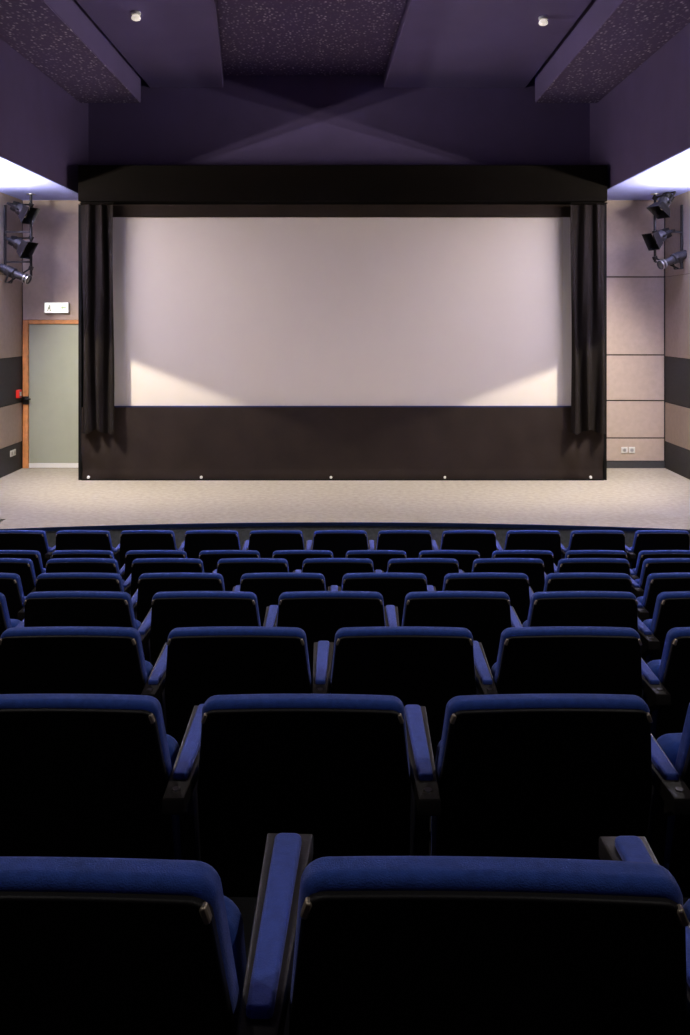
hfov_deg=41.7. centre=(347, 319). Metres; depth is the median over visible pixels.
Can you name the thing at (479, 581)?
cushion
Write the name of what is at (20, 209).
spotlight
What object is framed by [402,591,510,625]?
cushion
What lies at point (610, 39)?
ceiling beam
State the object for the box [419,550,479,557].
cushion
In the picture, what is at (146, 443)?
skirt
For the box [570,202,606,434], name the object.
curtain
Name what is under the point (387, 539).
backrest
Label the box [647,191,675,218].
spotlight
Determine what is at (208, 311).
projection screen
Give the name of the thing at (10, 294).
wall
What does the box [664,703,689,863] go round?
cushion
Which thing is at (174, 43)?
ceiling slab
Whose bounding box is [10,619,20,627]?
seat cushion
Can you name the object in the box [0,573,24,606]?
cushion
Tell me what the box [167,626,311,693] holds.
backrest
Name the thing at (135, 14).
ceiling lamp
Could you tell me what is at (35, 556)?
seat
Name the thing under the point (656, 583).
cushion
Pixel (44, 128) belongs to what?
wall
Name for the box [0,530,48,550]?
cushion
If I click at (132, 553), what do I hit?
cushion
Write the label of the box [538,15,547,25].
ceiling lamp
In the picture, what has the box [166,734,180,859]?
seat cushion
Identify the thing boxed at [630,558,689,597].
seat
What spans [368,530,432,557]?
seat
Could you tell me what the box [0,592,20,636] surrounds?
seat
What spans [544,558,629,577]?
seat
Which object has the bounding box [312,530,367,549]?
cushion
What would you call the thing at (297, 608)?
backrest
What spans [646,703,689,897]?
seat
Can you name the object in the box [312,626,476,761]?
seat
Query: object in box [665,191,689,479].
wall
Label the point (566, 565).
cushion
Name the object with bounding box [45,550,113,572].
seat
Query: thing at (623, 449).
wall socket
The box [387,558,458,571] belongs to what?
backrest
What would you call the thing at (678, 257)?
spotlight
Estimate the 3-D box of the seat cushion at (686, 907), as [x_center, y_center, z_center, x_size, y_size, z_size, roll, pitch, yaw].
[0.719,1.043,1.352,0.464,0.375,0.131,0,0,0]
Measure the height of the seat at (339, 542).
0.820 m
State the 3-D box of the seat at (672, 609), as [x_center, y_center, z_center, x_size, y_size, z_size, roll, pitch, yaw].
[1.542,1.590,4.080,0.559,0.820,0.470,0,0,0]
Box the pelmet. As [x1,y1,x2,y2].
[78,165,606,203]
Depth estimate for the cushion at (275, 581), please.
4.86 m
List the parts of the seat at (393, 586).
armrest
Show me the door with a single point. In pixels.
(50, 347)
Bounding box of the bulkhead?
[88,75,589,164]
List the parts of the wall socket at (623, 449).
socket plate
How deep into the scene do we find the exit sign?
13.39 m
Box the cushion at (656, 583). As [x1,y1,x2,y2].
[642,572,689,606]
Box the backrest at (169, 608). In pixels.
[152,591,260,625]
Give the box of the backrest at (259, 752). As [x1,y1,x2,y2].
[200,694,410,811]
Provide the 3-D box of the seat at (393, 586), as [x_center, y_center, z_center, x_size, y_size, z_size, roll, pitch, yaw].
[0.163,1.775,5.030,0.559,0.820,0.470,0,0,0]
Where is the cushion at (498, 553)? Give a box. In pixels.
[492,550,552,557]
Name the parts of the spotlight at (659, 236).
barn door, barn door, barn door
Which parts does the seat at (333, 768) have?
armrest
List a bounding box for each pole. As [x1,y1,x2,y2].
[4,193,35,275]
[651,193,682,267]
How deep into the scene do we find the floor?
2.81 m
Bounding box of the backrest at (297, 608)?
[276,591,385,626]
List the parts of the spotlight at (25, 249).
barn door, barn door, barn door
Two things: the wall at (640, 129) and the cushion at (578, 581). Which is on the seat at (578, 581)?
the cushion at (578, 581)
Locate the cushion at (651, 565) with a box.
[639,558,689,586]
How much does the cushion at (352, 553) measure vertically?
0.440 m
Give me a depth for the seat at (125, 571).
6.76 m
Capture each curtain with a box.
[79,202,114,433]
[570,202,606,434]
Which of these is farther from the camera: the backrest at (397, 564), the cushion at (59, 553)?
the cushion at (59, 553)
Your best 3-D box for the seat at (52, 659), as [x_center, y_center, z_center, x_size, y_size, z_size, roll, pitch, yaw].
[-0.950,1.423,3.130,0.559,0.820,0.470,0,0,0]
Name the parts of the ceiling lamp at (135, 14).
bulb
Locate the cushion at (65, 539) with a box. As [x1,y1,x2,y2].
[56,530,112,551]
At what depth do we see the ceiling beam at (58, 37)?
10.50 m
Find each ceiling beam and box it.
[0,0,140,102]
[535,0,689,102]
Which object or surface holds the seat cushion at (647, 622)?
on the seat at (672, 609)
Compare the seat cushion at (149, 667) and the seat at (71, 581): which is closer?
the seat cushion at (149, 667)
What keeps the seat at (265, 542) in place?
on the floor
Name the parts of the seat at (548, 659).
armrest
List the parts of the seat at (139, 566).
armrest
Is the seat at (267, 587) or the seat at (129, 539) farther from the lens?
the seat at (129, 539)
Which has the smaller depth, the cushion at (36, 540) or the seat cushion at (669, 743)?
the seat cushion at (669, 743)
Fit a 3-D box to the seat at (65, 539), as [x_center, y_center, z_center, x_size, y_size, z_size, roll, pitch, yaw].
[-2.297,2.207,7.880,0.559,0.820,0.470,0,0,0]
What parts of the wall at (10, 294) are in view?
wall panel, wall panel, wall panel, wall panel, wall panel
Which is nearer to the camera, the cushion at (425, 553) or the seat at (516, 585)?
the seat at (516, 585)
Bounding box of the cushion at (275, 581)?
[240,572,325,590]
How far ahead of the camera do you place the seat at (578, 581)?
4.86 m
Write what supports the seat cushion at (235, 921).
on the seat at (89, 945)
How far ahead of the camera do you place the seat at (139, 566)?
5.81 m
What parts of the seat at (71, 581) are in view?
armrest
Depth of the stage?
10.97 m
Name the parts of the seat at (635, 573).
armrest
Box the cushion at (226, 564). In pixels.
[217,558,288,571]
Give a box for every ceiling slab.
[76,0,222,87]
[384,0,591,87]
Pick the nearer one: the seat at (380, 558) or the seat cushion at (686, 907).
the seat cushion at (686, 907)
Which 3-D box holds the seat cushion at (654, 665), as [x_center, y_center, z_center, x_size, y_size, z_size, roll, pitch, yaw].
[1.285,1.406,3.252,0.464,0.375,0.131,0,0,0]
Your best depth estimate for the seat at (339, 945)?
1.07 m
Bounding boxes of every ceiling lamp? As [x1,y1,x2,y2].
[131,10,140,20]
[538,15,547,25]
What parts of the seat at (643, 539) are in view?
armrest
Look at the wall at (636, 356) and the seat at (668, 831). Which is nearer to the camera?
the seat at (668, 831)
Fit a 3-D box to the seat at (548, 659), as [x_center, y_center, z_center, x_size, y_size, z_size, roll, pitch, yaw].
[0.701,1.423,3.130,0.559,0.820,0.470,0,0,0]
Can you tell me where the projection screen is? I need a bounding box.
[113,217,571,406]
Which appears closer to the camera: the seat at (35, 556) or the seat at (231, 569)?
the seat at (231, 569)
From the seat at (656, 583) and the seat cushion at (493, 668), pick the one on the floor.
the seat at (656, 583)
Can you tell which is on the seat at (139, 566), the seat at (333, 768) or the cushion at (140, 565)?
the cushion at (140, 565)
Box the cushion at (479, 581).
[442,572,528,590]
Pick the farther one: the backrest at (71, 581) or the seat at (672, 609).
the backrest at (71, 581)
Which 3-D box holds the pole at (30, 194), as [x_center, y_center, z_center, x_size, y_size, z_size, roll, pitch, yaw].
[-4.623,-1.200,12.750,0.434,1.160,0.118,0,0,0]
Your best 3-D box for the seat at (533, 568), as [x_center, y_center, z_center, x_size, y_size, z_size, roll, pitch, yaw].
[1.001,1.946,5.980,0.559,0.820,0.470,0,0,0]
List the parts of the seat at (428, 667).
armrest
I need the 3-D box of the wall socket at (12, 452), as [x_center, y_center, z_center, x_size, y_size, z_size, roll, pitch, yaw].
[-4.832,1.916,13.034,0.015,0.089,0.195,0,0,0]
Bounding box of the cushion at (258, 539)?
[248,530,304,549]
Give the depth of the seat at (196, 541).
7.72 m
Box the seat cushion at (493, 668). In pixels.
[491,662,496,678]
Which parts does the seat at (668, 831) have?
armrest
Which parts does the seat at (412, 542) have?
armrest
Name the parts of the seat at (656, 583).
armrest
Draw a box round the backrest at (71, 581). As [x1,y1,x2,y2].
[36,572,123,591]
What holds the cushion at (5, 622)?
on the seat at (6, 622)
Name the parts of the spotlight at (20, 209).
barn door, barn door, barn door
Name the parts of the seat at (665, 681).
armrest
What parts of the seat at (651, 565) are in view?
armrest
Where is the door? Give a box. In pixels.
[23,320,77,467]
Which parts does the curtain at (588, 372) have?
curtain rail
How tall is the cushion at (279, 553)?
0.440 m
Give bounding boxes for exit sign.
[44,302,69,312]
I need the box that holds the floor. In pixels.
[228,816,689,959]
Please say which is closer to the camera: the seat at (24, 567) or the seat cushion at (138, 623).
the seat cushion at (138, 623)
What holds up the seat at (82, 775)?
on the floor
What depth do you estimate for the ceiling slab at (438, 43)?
11.01 m
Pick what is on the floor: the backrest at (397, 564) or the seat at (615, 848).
the seat at (615, 848)
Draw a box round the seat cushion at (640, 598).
[637,596,642,603]
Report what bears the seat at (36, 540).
on the floor
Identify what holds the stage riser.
on the floor
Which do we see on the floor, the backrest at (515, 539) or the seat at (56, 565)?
the seat at (56, 565)
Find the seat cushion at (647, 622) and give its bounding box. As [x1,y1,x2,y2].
[643,619,651,656]
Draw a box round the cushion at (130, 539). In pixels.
[121,530,176,549]
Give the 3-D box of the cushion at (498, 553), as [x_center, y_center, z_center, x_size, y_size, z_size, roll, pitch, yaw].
[1.311,1.946,6.843,0.492,0.440,0.174,0,0,0]
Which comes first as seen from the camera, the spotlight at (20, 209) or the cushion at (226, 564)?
the cushion at (226, 564)
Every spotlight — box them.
[0,264,33,283]
[4,235,37,258]
[7,201,39,224]
[642,228,674,250]
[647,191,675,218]
[652,250,686,269]
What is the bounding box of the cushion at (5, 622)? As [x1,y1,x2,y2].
[0,592,11,627]
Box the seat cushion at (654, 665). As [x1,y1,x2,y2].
[647,660,660,714]
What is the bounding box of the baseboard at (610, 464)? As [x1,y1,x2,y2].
[607,461,663,467]
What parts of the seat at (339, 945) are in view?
armrest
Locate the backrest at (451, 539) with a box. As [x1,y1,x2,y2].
[440,530,495,549]
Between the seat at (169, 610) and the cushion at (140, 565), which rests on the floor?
the seat at (169, 610)
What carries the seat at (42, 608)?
on the floor
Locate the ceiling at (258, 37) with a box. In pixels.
[217,0,406,74]
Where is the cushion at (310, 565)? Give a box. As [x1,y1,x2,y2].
[302,558,373,572]
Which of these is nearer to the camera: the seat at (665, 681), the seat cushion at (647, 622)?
the seat at (665, 681)
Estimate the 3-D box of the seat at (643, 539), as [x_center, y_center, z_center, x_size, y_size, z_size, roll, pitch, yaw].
[2.652,2.207,7.880,0.559,0.820,0.470,0,0,0]
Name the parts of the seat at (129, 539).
armrest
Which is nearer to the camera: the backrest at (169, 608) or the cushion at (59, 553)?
the backrest at (169, 608)
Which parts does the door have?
handle, kick plate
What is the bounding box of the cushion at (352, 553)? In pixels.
[345,550,406,557]
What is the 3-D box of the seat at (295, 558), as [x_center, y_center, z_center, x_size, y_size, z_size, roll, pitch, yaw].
[-0.373,2.136,6.930,0.559,0.820,0.470,0,0,0]
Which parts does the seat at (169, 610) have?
armrest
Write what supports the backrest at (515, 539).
on the seat at (549, 540)
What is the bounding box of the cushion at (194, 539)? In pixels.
[185,530,240,549]
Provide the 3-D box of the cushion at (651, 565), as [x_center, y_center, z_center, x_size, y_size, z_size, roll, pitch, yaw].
[2.135,1.756,5.893,0.492,0.440,0.174,0,0,0]
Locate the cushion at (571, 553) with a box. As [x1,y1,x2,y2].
[565,550,626,557]
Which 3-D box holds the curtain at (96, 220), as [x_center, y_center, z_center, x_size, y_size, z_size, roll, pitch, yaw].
[-3.404,-0.021,12.322,0.476,3.147,0.142,0,0,0]
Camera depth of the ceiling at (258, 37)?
11.43 m
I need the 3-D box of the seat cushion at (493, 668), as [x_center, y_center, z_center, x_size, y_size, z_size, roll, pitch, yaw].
[0.734,1.406,3.252,0.464,0.375,0.131,0,0,0]
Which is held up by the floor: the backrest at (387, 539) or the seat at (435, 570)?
the seat at (435, 570)
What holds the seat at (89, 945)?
on the floor
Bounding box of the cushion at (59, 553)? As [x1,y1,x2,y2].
[52,550,113,558]
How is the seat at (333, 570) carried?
on the floor
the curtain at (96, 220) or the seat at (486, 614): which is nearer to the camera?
the seat at (486, 614)
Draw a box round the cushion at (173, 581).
[138,572,224,590]
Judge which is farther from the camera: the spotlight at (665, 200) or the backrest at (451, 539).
the spotlight at (665, 200)
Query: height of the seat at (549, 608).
0.820 m
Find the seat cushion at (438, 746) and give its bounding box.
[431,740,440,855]
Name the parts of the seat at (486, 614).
armrest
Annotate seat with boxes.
[0,530,51,567]
[0,550,45,578]
[0,558,35,595]
[0,573,25,620]
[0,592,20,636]
[0,626,153,694]
[0,694,180,859]
[0,856,246,1034]
[16,591,141,629]
[17,572,123,619]
[31,558,124,591]
[45,530,114,559]
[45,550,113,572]
[113,530,177,569]
[119,550,186,580]
[123,558,203,597]
[131,572,224,622]
[138,591,260,666]
[141,626,311,745]
[162,694,410,896]
[178,530,240,558]
[199,550,259,572]
[212,558,288,590]
[232,572,325,625]
[235,833,688,1034]
[242,530,304,557]
[263,591,385,693]
[272,550,332,571]
[293,558,373,590]
[305,530,367,557]
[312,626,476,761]
[328,572,427,625]
[345,550,406,571]
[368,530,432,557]
[374,558,458,590]
[384,591,510,669]
[404,694,652,859]
[419,550,479,572]
[427,572,529,623]
[432,530,496,557]
[459,558,544,592]
[473,626,641,697]
[492,550,553,574]
[496,530,560,565]
[510,591,637,631]
[529,572,631,599]
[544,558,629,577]
[554,550,627,572]
[561,530,624,558]
[599,836,689,1034]
[625,530,689,568]
[630,550,689,579]
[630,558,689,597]
[637,572,689,621]
[638,591,689,663]
[641,627,689,739]
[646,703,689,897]
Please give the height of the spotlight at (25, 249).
0.340 m
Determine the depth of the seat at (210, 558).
6.76 m
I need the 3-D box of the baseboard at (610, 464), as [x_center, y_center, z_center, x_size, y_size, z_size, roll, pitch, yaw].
[3.950,2.150,13.444,1.500,0.100,0.012,0,0,0]
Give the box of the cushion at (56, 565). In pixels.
[46,558,119,574]
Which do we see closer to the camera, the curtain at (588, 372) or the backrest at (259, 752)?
the backrest at (259, 752)
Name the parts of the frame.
panel, panel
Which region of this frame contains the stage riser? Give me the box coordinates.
[45,526,689,549]
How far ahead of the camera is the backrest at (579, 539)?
7.71 m
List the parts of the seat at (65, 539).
armrest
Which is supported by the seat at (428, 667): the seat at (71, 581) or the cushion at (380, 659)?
the cushion at (380, 659)
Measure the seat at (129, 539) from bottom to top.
0.820 m
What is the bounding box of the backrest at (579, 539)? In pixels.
[568,530,623,550]
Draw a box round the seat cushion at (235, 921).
[224,896,246,997]
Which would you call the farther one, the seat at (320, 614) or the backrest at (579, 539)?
the backrest at (579, 539)
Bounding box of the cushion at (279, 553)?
[272,550,332,557]
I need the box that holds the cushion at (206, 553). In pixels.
[199,550,259,557]
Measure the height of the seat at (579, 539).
0.820 m
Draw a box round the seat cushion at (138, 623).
[135,619,141,629]
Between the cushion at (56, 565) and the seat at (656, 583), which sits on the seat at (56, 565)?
the cushion at (56, 565)
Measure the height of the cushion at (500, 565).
0.440 m
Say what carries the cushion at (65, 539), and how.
on the seat at (65, 539)
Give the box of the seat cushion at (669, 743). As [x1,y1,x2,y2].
[656,733,681,870]
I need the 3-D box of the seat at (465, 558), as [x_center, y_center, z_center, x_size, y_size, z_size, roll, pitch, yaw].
[0.727,2.136,6.930,0.559,0.820,0.470,0,0,0]
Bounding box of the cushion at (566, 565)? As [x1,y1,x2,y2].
[556,558,628,572]
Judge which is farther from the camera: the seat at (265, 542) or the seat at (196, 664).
the seat at (265, 542)
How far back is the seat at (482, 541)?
7.72 m
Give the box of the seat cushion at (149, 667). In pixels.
[145,660,153,677]
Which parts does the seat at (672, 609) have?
armrest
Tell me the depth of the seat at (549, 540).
7.72 m
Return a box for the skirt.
[81,407,603,479]
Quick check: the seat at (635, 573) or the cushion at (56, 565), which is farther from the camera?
the seat at (635, 573)
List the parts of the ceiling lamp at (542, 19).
bulb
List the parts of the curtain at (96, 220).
curtain rail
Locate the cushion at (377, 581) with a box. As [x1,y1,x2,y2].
[341,572,427,590]
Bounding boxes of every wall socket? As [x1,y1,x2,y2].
[10,449,15,456]
[621,447,634,452]
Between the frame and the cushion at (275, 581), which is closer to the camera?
the cushion at (275, 581)
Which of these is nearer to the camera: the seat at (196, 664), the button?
the seat at (196, 664)
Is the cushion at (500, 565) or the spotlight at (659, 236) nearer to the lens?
the cushion at (500, 565)
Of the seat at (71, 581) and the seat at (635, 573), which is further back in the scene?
the seat at (635, 573)
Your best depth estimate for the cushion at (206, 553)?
6.75 m
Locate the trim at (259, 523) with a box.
[0,522,689,533]
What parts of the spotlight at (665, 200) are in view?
barn door, barn door, barn door, barn door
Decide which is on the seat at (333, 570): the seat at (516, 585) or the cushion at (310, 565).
the cushion at (310, 565)
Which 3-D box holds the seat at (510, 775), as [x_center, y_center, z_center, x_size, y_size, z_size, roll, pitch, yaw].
[0.414,1.254,2.180,0.559,0.820,0.470,0,0,-1]
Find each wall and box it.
[0,38,87,199]
[0,192,21,477]
[21,200,665,467]
[590,22,689,199]
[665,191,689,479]
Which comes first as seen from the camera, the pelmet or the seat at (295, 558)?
the seat at (295, 558)
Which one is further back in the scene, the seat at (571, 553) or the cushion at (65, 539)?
the cushion at (65, 539)
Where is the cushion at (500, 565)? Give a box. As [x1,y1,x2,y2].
[472,558,543,572]
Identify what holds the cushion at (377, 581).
on the seat at (393, 586)
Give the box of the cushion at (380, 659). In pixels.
[330,626,475,693]
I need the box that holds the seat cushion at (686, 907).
[683,899,689,921]
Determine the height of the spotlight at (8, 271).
0.290 m
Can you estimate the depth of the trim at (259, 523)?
9.74 m
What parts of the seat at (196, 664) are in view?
armrest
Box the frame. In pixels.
[78,204,606,479]
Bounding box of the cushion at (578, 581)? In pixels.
[543,572,630,591]
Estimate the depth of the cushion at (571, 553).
6.75 m
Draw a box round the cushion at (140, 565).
[132,558,203,572]
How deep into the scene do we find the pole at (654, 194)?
12.73 m
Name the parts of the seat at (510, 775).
armrest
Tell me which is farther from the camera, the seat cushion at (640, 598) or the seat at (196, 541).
the seat at (196, 541)
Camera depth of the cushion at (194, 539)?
7.71 m
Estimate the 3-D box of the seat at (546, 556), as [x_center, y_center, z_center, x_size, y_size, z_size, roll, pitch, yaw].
[1.277,2.136,6.930,0.559,0.820,0.470,0,0,0]
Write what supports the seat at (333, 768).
on the floor
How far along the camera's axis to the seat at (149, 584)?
4.86 m
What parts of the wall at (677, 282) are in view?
wall panel, wall panel, wall panel, wall panel, wall panel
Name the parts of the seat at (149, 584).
armrest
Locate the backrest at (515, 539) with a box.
[504,530,559,549]
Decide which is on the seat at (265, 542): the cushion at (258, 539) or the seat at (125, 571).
the cushion at (258, 539)
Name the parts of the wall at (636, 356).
wall panel, wall panel, wall panel, wall panel, wall panel, wall panel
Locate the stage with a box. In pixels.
[0,468,689,528]
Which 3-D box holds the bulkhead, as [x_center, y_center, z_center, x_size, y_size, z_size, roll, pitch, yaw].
[-0.130,-2.750,13.360,7.340,2.100,0.220,0,0,0]
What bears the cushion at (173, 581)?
on the seat at (149, 584)
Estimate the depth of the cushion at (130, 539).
7.71 m
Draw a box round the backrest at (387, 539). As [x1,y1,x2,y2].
[376,530,432,549]
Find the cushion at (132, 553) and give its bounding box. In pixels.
[125,550,186,557]
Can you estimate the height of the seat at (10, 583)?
0.820 m
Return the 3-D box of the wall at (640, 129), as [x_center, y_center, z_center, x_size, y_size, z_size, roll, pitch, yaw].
[4.135,-2.790,5.930,1.190,2.020,15.060,0,0,0]
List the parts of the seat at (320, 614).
armrest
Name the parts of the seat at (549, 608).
armrest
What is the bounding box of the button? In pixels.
[16,389,21,397]

